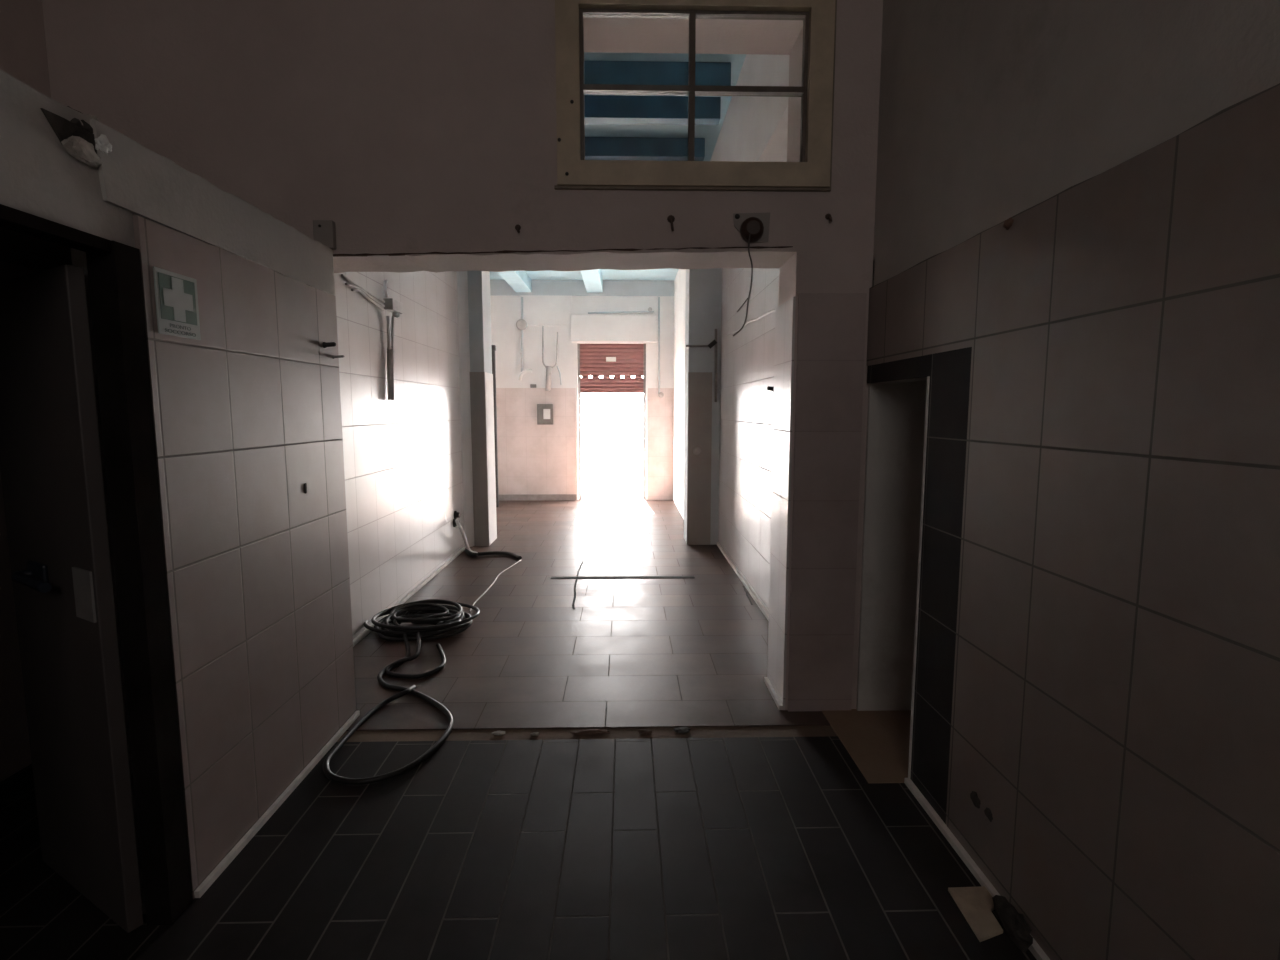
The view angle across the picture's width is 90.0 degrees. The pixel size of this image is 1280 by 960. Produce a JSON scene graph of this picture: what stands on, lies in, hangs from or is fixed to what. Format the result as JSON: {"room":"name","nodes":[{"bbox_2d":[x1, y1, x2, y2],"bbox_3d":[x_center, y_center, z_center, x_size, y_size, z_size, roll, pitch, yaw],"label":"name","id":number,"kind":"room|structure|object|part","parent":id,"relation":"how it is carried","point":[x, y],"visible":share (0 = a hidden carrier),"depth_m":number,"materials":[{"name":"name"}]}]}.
{"room":"empty commercial space","nodes":[
{"label":"empty commercial space","id":0,"kind":"room"},
{"bbox_2d":[0,0,50,781],"bbox_3d":[-2.599,-0.587,0.310,0.100,4.100,5.260,0,6,-1],"label":"wall","id":1,"kind":"structure","parent":0,"point":[23,50],"depth_m":2.66,"materials":[{"name":"paint"}]},
{"bbox_2d":[0,227,71,270],"bbox_3d":[-2.019,-0.698,0.310,1.060,0.110,5.259,0,6,-1],"label":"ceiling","id":2,"kind":"structure","parent":0,"point":[17,248],"depth_m":2.45,"materials":[{"name":"black"}]},
{"bbox_2d":[0,69,355,913],"bbox_3d":[-1.417,0.334,0.436,0.144,2.242,5.259,0,6,-1],"label":"wall","id":3,"kind":"structure","parent":0,"point":[247,413],"depth_m":2.18,"materials":[{"name":"white tile"}]},
{"bbox_2d":[40,106,111,167],"bbox_3d":[-1.411,-0.868,1.592,0.103,0.160,0.230,0,6,-1],"label":"chunk","id":4,"kind":"object","parent":3,"relation":"on","point":[78,140],"visible":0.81,"depth_m":1.57,"materials":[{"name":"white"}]},
{"bbox_2d":[0,204,192,932],"bbox_3d":[-1.470,0.375,1.452,0.498,1.940,1.493,-3,7,-23],"label":"door","id":5,"kind":"structure","parent":3,"relation":"in","point":[51,473],"depth_m":1.80,"materials":[{"name":"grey wood"}]},
{"bbox_3d":[-1.731,0.288,1.817,0.232,0.033,0.052,5,8,37],"label":"handle","id":6,"kind":"part","parent":5,"relation":"part of","materials":[{"name":"black metal"}]},
{"bbox_3d":[-1.520,0.313,1.749,0.108,0.140,0.006,4,7,29],"label":"push plate","id":7,"kind":"part","parent":5,"relation":"part of","materials":[{"name":"metal"}]},
{"bbox_2d":[153,266,200,339],"bbox_3d":[-1.377,-0.522,1.909,0.006,0.186,0.180,0,6,-1],"label":"sign","id":8,"kind":"object","parent":3,"relation":"attached to","point":[176,297],"visible":1,"depth_m":1.90,"materials":[{"name":"white plastic"}]},
{"bbox_2d":[194,711,359,897],"bbox_3d":[-1.383,1.218,2.575,0.016,0.022,1.199,0,6,-1],"label":"baseboard","id":9,"kind":"structure","parent":3,"relation":"attached to","point":[256,827],"depth_m":2.36,"materials":[{"name":"white tile"}]},
{"bbox_2d":[323,342,335,347],"bbox_3d":[-1.375,-0.599,2.836,0.056,0.028,0.028,1,6,7],"label":"peg","id":10,"kind":"object","parent":3,"relation":"attached to","point":[329,344],"visible":1,"depth_m":2.83,"materials":[{"name":"metal"}]},
{"bbox_2d":[332,355,344,358],"bbox_3d":[-1.377,-0.562,2.923,0.056,0.017,0.017,1,6,7],"label":"peg","id":11,"kind":"object","parent":3,"relation":"attached to","point":[333,356],"visible":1,"depth_m":2.92,"materials":[{"name":"grey metal"}]},
{"bbox_2d":[334,271,464,638],"bbox_3d":[-1.940,-0.991,4.954,0.130,4.100,4.010,0,6,-1],"label":"wall","id":12,"kind":"structure","parent":0,"point":[403,465],"depth_m":4.97,"materials":[{"name":"white tile"}]},
{"bbox_2d":[341,274,402,399],"bbox_3d":[-1.813,-0.995,4.444,0.100,0.868,0.916,0,6,-1],"label":"conduit","id":13,"kind":"object","parent":12,"relation":"attached to","point":[395,307],"visible":1,"depth_m":4.69,"materials":[{"name":"grey paint"}]},
{"bbox_2d":[353,547,464,646],"bbox_3d":[-1.862,0.945,5.056,0.020,0.030,3.790,0,6,-1],"label":"baseboard","id":14,"kind":"structure","parent":12,"relation":"attached to","point":[366,631],"depth_m":5.27,"materials":[{"name":"white tile"}]},
{"bbox_2d":[454,511,460,518],"bbox_3d":[-1.883,0.361,6.603,0.050,0.089,0.089,0,6,-1],"label":"pipe stub","id":15,"kind":"object","parent":12,"relation":"attached to","point":[456,514],"visible":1,"depth_m":6.58,"materials":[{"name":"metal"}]},
{"bbox_2d":[457,271,496,547],"bbox_3d":[-2.098,-1.270,7.058,0.829,4.000,0.560,0,6,-1],"label":"wall","id":16,"kind":"structure","parent":0,"point":[473,287],"depth_m":6.98,"materials":[{"name":"white paint"}]},
{"bbox_2d":[42,0,926,711],"bbox_3d":[-0.243,-0.870,3.147,5.140,4.350,0.375,0,6,-1],"label":"wall","id":17,"kind":"structure","parent":0,"point":[425,131],"depth_m":2.93,"materials":[{"name":"paint"}]},
{"bbox_2d":[313,220,336,249],"bbox_3d":[-1.432,-1.113,2.904,0.088,0.123,0.042,0,6,-1],"label":"junction box","id":18,"kind":"object","parent":17,"relation":"attached to","point":[324,231],"visible":0.81,"depth_m":2.89,"materials":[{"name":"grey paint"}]},
{"bbox_2d":[515,224,520,232],"bbox_3d":[-0.560,-1.149,2.924,0.028,0.045,0.034,0,6,-1],"label":"wall hook","id":19,"kind":"object","parent":17,"relation":"attached to","point":[517,227],"visible":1,"depth_m":2.92,"materials":[{"name":"brown metal"}]},
{"bbox_2d":[667,215,674,230],"bbox_3d":[0.143,-1.180,2.937,0.036,0.079,0.034,0,6,-1],"label":"wall hook","id":20,"kind":"object","parent":17,"relation":"attached to","point":[670,218],"visible":1,"depth_m":2.93,"materials":[{"name":"brown metal"}]},
{"bbox_2d":[554,0,836,191],"bbox_3d":[0.243,-1.766,2.896,1.266,0.878,0.093,0,6,-1],"label":"window","id":21,"kind":"structure","parent":17,"relation":"in","point":[813,173],"depth_m":2.88,"materials":[{"name":"beige paint"}]},
{"bbox_3d":[-0.017,-1.608,2.924,0.477,0.300,0.004,0,6,-1],"label":"pane","id":22,"kind":"part","parent":21,"relation":"part of","materials":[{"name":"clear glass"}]},
{"bbox_3d":[0.244,-1.774,2.912,1.030,0.656,0.040,0,6,-1],"label":"sash","id":23,"kind":"part","parent":21,"relation":"part of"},
{"bbox_3d":[0.495,-1.934,2.900,0.495,0.306,0.004,0,6,-1],"label":"pane","id":24,"kind":"part","parent":21,"relation":"part of","materials":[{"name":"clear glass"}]},
{"bbox_3d":[0.495,-1.609,2.935,0.495,0.300,0.004,0,6,-1],"label":"pane","id":25,"kind":"part","parent":21,"relation":"part of","materials":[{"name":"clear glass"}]},
{"bbox_2d":[733,212,769,336],"bbox_3d":[0.516,-0.949,2.951,0.172,0.565,0.073,0,6,-1],"label":"junction box","id":26,"kind":"object","parent":17,"relation":"attached to","point":[753,227],"visible":1,"depth_m":2.95,"materials":[{"name":"grey paint"}]},
{"bbox_3d":[0.515,-1.167,2.960,0.172,0.135,0.008,0,6,-1],"label":"backing plate","id":27,"kind":"part","parent":26,"relation":"part of","materials":[{"name":"grey paint"}]},
{"bbox_2d":[740,217,763,241],"bbox_3d":[0.515,-1.150,2.935,0.110,0.110,0.060,0,6,-1],"label":"socket","id":28,"kind":"object","parent":26,"relation":"attached to","point":[751,228],"depth_m":2.91,"materials":[{"name":"black plastic"}]},
{"bbox_2d":[764,677,782,709],"bbox_3d":[0.705,1.128,3.394,0.018,0.024,0.348,0,6,-1],"label":"baseboard","id":29,"kind":"structure","parent":17,"relation":"attached to","point":[766,680],"depth_m":3.37,"materials":[{"name":"white tile"}]},
{"bbox_2d":[825,213,831,221],"bbox_3d":[0.872,-1.210,2.950,0.028,0.045,0.034,0,6,-1],"label":"wall hook","id":30,"kind":"object","parent":17,"relation":"attached to","point":[827,216],"visible":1,"depth_m":2.95,"materials":[{"name":"brown metal"}]},
{"bbox_2d":[0,497,1036,959],"bbox_3d":[-0.342,1.128,4.416,5.190,0.203,13.550,0,6,-1],"label":"floor","id":31,"kind":"structure","parent":0,"point":[732,848],"depth_m":2.38,"materials":[{"name":"tile"}]},
{"bbox_2d":[323,599,479,784],"bbox_3d":[-1.265,1.045,3.697,0.766,0.136,2.267,-2,7,-18],"label":"garden hose","id":32,"kind":"object","parent":31,"relation":"on","point":[413,612],"visible":1,"depth_m":4.12,"materials":[{"name":"black rubber"}]},
{"bbox_2d":[455,520,521,559],"bbox_3d":[-1.528,0.594,6.605,0.661,0.429,0.454,0,6,-1],"label":"hose","id":33,"kind":"object","parent":31,"relation":"on","point":[468,550],"visible":1,"depth_m":6.62,"materials":[{"name":"black rubber"}]},
{"bbox_2d":[469,560,520,611],"bbox_3d":[-1.268,0.894,5.607,0.076,0.010,1.666,0,6,3],"label":"cable","id":34,"kind":"object","parent":31,"relation":"on","point":[519,560],"visible":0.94,"depth_m":5.47,"materials":[{"name":"white plastic"}]},
{"bbox_2d":[492,345,498,506],"bbox_3d":[-2.231,-0.811,9.852,0.070,2.485,0.080,0,6,-1],"label":"post","id":35,"kind":"object","parent":31,"relation":"on","point":[493,346],"visible":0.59,"depth_m":9.82,"materials":[{"name":"metal"}]},
{"bbox_2d":[337,726,836,741],"bbox_3d":[-0.260,1.286,3.006,2.510,0.194,0.136,0,6,-1],"label":"threshold","id":36,"kind":"object","parent":31,"relation":"on","point":[754,731],"visible":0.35,"depth_m":2.99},
{"bbox_2d":[492,731,505,734],"bbox_3d":[-0.661,1.184,2.995,0.067,0.015,0.042,0,6,-1],"label":"shard","id":37,"kind":"object","parent":36,"relation":"on","point":[495,732],"visible":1,"depth_m":2.99},
{"bbox_2d":[570,729,609,734],"bbox_3d":[-0.234,1.182,3.003,0.194,0.018,0.041,0,6,-1],"label":"shard","id":38,"kind":"object","parent":36,"relation":"on","point":[591,731],"visible":1,"depth_m":2.99},
{"bbox_2d":[638,729,651,734],"bbox_3d":[0.023,1.182,3.005,0.070,0.016,0.037,0,6,-1],"label":"shard","id":39,"kind":"object","parent":36,"relation":"on","point":[642,731],"visible":1,"depth_m":3.00},
{"bbox_2d":[673,727,690,733],"bbox_3d":[0.199,1.182,3.020,0.085,0.015,0.072,0,6,-1],"label":"shard","id":40,"kind":"object","parent":36,"relation":"on","point":[683,730],"visible":1,"depth_m":3.02},
{"bbox_2d":[551,576,694,578],"bbox_3d":[-0.154,0.884,5.779,1.295,0.014,0.070,0,6,-1],"label":"floor strip","id":41,"kind":"object","parent":31,"relation":"on","point":[562,577],"visible":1,"depth_m":5.77,"materials":[{"name":"black metal"}]},
{"bbox_2d":[948,886,1002,941],"bbox_3d":[1.055,1.291,1.914,0.189,0.013,0.202,0,6,-1],"label":"scrap","id":42,"kind":"object","parent":31,"relation":"on","point":[976,904],"visible":0.7,"depth_m":1.92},
{"bbox_2d":[992,895,1032,952],"bbox_3d":[1.073,1.275,1.847,0.062,0.103,0.176,0,6,-1],"label":"lump","id":43,"kind":"object","parent":31,"relation":"on","point":[1014,924],"visible":1,"depth_m":1.82,"materials":[{"name":"black"}]},
{"bbox_2d":[490,280,673,499],"bbox_3d":[-0.971,-1.466,10.720,3.250,3.600,0.330,0,6,-1],"label":"wall","id":44,"kind":"structure","parent":0,"point":[533,458],"depth_m":10.56,"materials":[{"name":"white paint"}]},
{"bbox_2d":[516,297,531,379],"bbox_3d":[-1.889,-2.297,10.421,0.249,1.339,0.080,0,6,-1],"label":"conduit","id":45,"kind":"object","parent":44,"relation":"attached to","point":[521,324],"visible":1,"depth_m":10.41,"materials":[{"name":"white paint"}]},
{"bbox_2d":[499,494,576,500],"bbox_3d":[-1.777,0.292,10.736,1.429,0.100,0.018,0,6,-1],"label":"baseboard","id":46,"kind":"structure","parent":44,"relation":"attached to","point":[502,497],"depth_m":10.73,"materials":[{"name":"grey tile"}]},
{"bbox_2d":[537,404,552,424],"bbox_3d":[-1.564,-1.084,10.554,0.259,0.338,0.092,0,6,-1],"label":"box","id":47,"kind":"object","parent":44,"relation":"attached to","point":[544,411],"visible":1,"depth_m":10.51,"materials":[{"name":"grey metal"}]},
{"bbox_3d":[-1.523,-2.754,10.417,0.829,0.482,0.030,0,6,-1],"label":"blind panel","id":48,"kind":"part","parent":44,"relation":"part of","materials":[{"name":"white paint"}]},
{"bbox_2d":[542,326,561,390],"bbox_3d":[-1.447,-1.984,10.465,0.314,1.052,0.086,0,6,-1],"label":"conduit","id":49,"kind":"object","parent":44,"relation":"attached to","point":[548,368],"visible":1,"depth_m":10.46,"materials":[{"name":"grey paint"}]},
{"bbox_2d":[577,343,645,498],"bbox_3d":[-0.469,-0.970,10.770,1.134,2.602,0.060,0,6,-1],"label":"roller shutter","id":50,"kind":"object","parent":44,"relation":"attached to","point":[594,360],"visible":1,"depth_m":10.67,"materials":[{"name":"metal"}]},
{"bbox_3d":[-1.016,-0.968,10.758,0.040,2.602,0.060,0,6,-1],"label":"guide rail","id":51,"kind":"part","parent":50,"relation":"part of","materials":[{"name":"grey metal"}]},
{"bbox_3d":[-0.482,-2.007,10.640,0.166,0.073,0.007,0,6,-1],"label":"lock plate","id":52,"kind":"part","parent":50,"relation":"part of","materials":[{"name":"white metal"}]},
{"bbox_3d":[-0.469,-1.478,10.715,1.064,0.050,0.030,0,6,-1],"label":"rail","id":53,"kind":"part","parent":50,"relation":"part of","materials":[{"name":"metal"}]},
{"bbox_3d":[0.078,-0.971,10.783,0.040,2.602,0.060,0,6,-1],"label":"guide rail","id":54,"kind":"part","parent":50,"relation":"part of","materials":[{"name":"grey metal"}]},
{"bbox_2d":[571,314,656,341],"bbox_3d":[-0.424,-2.475,10.452,1.408,0.439,0.070,0,6,-1],"label":"box","id":55,"kind":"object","parent":44,"relation":"attached to","point":[584,327],"depth_m":10.42,"materials":[{"name":"white paint"}]},
{"bbox_2d":[588,307,653,313],"bbox_3d":[-0.309,-2.754,10.417,1.074,0.105,0.060,0,6,-1],"label":"pipe","id":56,"kind":"object","parent":44,"relation":"attached to","point":[649,308],"visible":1,"depth_m":10.40,"materials":[{"name":"white paint"}]},
{"bbox_2d":[658,297,663,397],"bbox_3d":[0.343,-2.170,10.495,0.099,1.625,0.060,0,6,-1],"label":"pipe","id":57,"kind":"object","parent":44,"relation":"attached to","point":[661,394],"visible":1,"depth_m":10.50,"materials":[{"name":"white paint"}]},
{"bbox_2d":[490,268,677,279],"bbox_3d":[-0.931,-3.116,8.776,3.250,0.100,3.840,0,6,-1],"label":"ceiling","id":58,"kind":"structure","parent":0,"point":[668,273],"depth_m":10.02,"materials":[{"name":"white paint"}]},
{"bbox_2d":[498,271,531,291],"bbox_3d":[-1.847,-2.964,8.767,0.260,0.200,3.190,0,6,-1],"label":"ceiling beam","id":59,"kind":"structure","parent":58,"relation":"attached to","point":[519,281],"depth_m":9.56,"materials":[{"name":"blue paint"}]},
{"bbox_2d":[580,269,602,292],"bbox_3d":[-0.696,-2.967,8.793,0.260,0.200,3.190,0,6,-1],"label":"ceiling beam","id":60,"kind":"structure","parent":58,"relation":"attached to","point":[592,279],"depth_m":9.48,"materials":[{"name":"blue paint"}]},
{"bbox_2d":[584,52,745,160],"bbox_3d":[-0.480,-3.104,4.959,3.020,0.100,3.770,0,6,-1],"label":"ceiling","id":61,"kind":"structure","parent":0,"point":[710,133],"depth_m":5.63,"materials":[{"name":"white paint"}]},
{"bbox_2d":[585,137,704,160],"bbox_3d":[-0.657,-3.075,5.949,2.510,0.170,0.140,0,6,-1],"label":"ceiling beam","id":62,"kind":"structure","parent":61,"relation":"attached to","point":[596,148],"depth_m":5.90,"materials":[{"name":"blue paint"}]},
{"bbox_2d":[585,95,720,124],"bbox_3d":[-0.624,-2.990,5.165,2.540,0.170,0.120,0,6,-1],"label":"ceiling beam","id":63,"kind":"structure","parent":61,"relation":"attached to","point":[599,109],"depth_m":5.12,"materials":[{"name":"blue paint"}]},
{"bbox_2d":[584,61,730,85],"bbox_3d":[-0.612,-2.935,4.658,2.540,0.170,0.120,0,6,-1],"label":"ceiling beam","id":64,"kind":"structure","parent":61,"relation":"attached to","point":[595,72],"depth_m":4.61,"materials":[{"name":"blue paint"}]},
{"bbox_2d":[673,269,685,519],"bbox_3d":[0.650,-1.298,9.171,0.120,3.600,3.520,0,6,-1],"label":"wall","id":65,"kind":"structure","parent":0,"point":[680,279],"depth_m":9.47,"materials":[{"name":"white paint"}]},
{"bbox_2d":[684,268,721,544],"bbox_3d":[0.763,-1.284,7.187,0.484,4.000,0.432,0,6,-1],"label":"wall","id":66,"kind":"structure","parent":0,"point":[703,286],"depth_m":7.04,"materials":[{"name":"white paint"}]},
{"bbox_2d":[693,447,700,454],"bbox_3d":[0.630,-0.319,7.056,0.089,0.089,0.030,0,6,-1],"label":"wall outlet","id":67,"kind":"object","parent":66,"relation":"attached to","point":[696,450],"visible":1,"depth_m":7.04,"materials":[{"name":"grey paint"}]},
{"bbox_2d":[686,329,716,401],"bbox_3d":[0.673,-1.240,6.933,0.349,0.783,0.070,0,6,-1],"label":"pipe","id":68,"kind":"object","parent":66,"relation":"attached to","point":[714,342],"visible":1,"depth_m":6.92,"materials":[{"name":"grey metal"}]},
{"bbox_2d":[718,268,778,612],"bbox_3d":[0.986,-1.065,5.174,0.130,4.000,3.690,0,6,-1],"label":"wall","id":69,"kind":"structure","parent":0,"point":[747,357],"depth_m":5.42,"materials":[{"name":"white tile"}]},
{"bbox_2d":[717,542,768,620],"bbox_3d":[0.911,0.909,5.382,0.020,0.030,3.620,0,6,-1],"label":"baseboard","id":70,"kind":"structure","parent":69,"relation":"attached to","point":[764,611],"depth_m":5.47,"materials":[{"name":"white tile"}]},
{"bbox_2d":[727,309,774,334],"bbox_3d":[0.905,-1.302,5.340,0.017,0.106,2.149,0,6,-1],"label":"cable","id":71,"kind":"object","parent":69,"relation":"attached to","point":[773,310],"visible":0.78,"depth_m":5.02,"materials":[{"name":"grey paint"}]},
{"bbox_2d":[767,386,773,392],"bbox_3d":[0.912,-0.633,4.448,0.058,0.060,0.059,0,6,-1],"label":"peg","id":72,"kind":"object","parent":69,"relation":"attached to","point":[770,388],"visible":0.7,"depth_m":4.44,"materials":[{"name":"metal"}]},
{"bbox_2d":[710,54,788,161],"bbox_3d":[0.836,-2.606,5.003,0.190,0.900,3.650,0,6,-1],"label":"wall","id":73,"kind":"structure","parent":0,"point":[753,129],"depth_m":4.17,"materials":[{"name":"white paint"}]},
{"bbox_2d":[866,0,1279,959],"bbox_3d":[1.198,-0.596,0.395,0.124,4.100,5.260,0,6,-1],"label":"wall","id":74,"kind":"structure","parent":0,"point":[1115,718],"depth_m":1.53,"materials":[{"name":"white tile"}]},
{"bbox_2d":[908,376,929,778],"bbox_3d":[1.097,0.418,2.505,0.020,1.628,0.012,0,6,-1],"label":"trim","id":75,"kind":"structure","parent":74,"relation":"attached to","point":[928,377],"depth_m":2.50,"materials":[{"name":"white paint"}]},
{"bbox_2d":[867,347,971,823],"bbox_3d":[1.095,0.359,2.665,0.013,1.710,0.918,0,6,-1],"label":"trim","id":76,"kind":"structure","parent":74,"relation":"attached to","point":[948,371],"depth_m":2.34,"materials":[{"name":"black metal"}]},
{"bbox_2d":[970,791,980,808],"bbox_3d":[1.102,1.047,2.101,0.011,0.052,0.065,0,6,-1],"label":"chip","id":77,"kind":"object","parent":74,"relation":"attached to","point":[973,795],"visible":1,"depth_m":2.10,"materials":[{"name":"black"}]},
{"bbox_2d":[904,778,1049,959],"bbox_3d":[1.125,1.428,0.644,0.020,0.022,3.920,0,6,-1],"label":"baseboard","id":78,"kind":"structure","parent":74,"relation":"attached to","point":[1036,950],"depth_m":2.17,"materials":[{"name":"white tile"}]},
{"bbox_2d":[984,807,992,821],"bbox_3d":[1.103,1.055,2.024,0.011,0.041,0.049,0,6,-1],"label":"chip","id":79,"kind":"object","parent":74,"relation":"attached to","point":[987,811],"visible":1,"depth_m":2.02,"materials":[{"name":"black"}]},
{"bbox_2d":[1003,217,1013,229],"bbox_3d":[1.104,-0.764,1.909,0.038,0.036,0.046,0,6,-1],"label":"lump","id":80,"kind":"object","parent":74,"relation":"on","point":[1008,223],"visible":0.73,"depth_m":1.90,"materials":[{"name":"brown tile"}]},
{"label":"outside","id":81,"kind":"structure","parent":0,"visible":0},
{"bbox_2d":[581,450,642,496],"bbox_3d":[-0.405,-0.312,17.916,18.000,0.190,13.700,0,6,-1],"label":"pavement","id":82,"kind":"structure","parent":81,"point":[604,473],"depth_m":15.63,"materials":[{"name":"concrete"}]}
]}

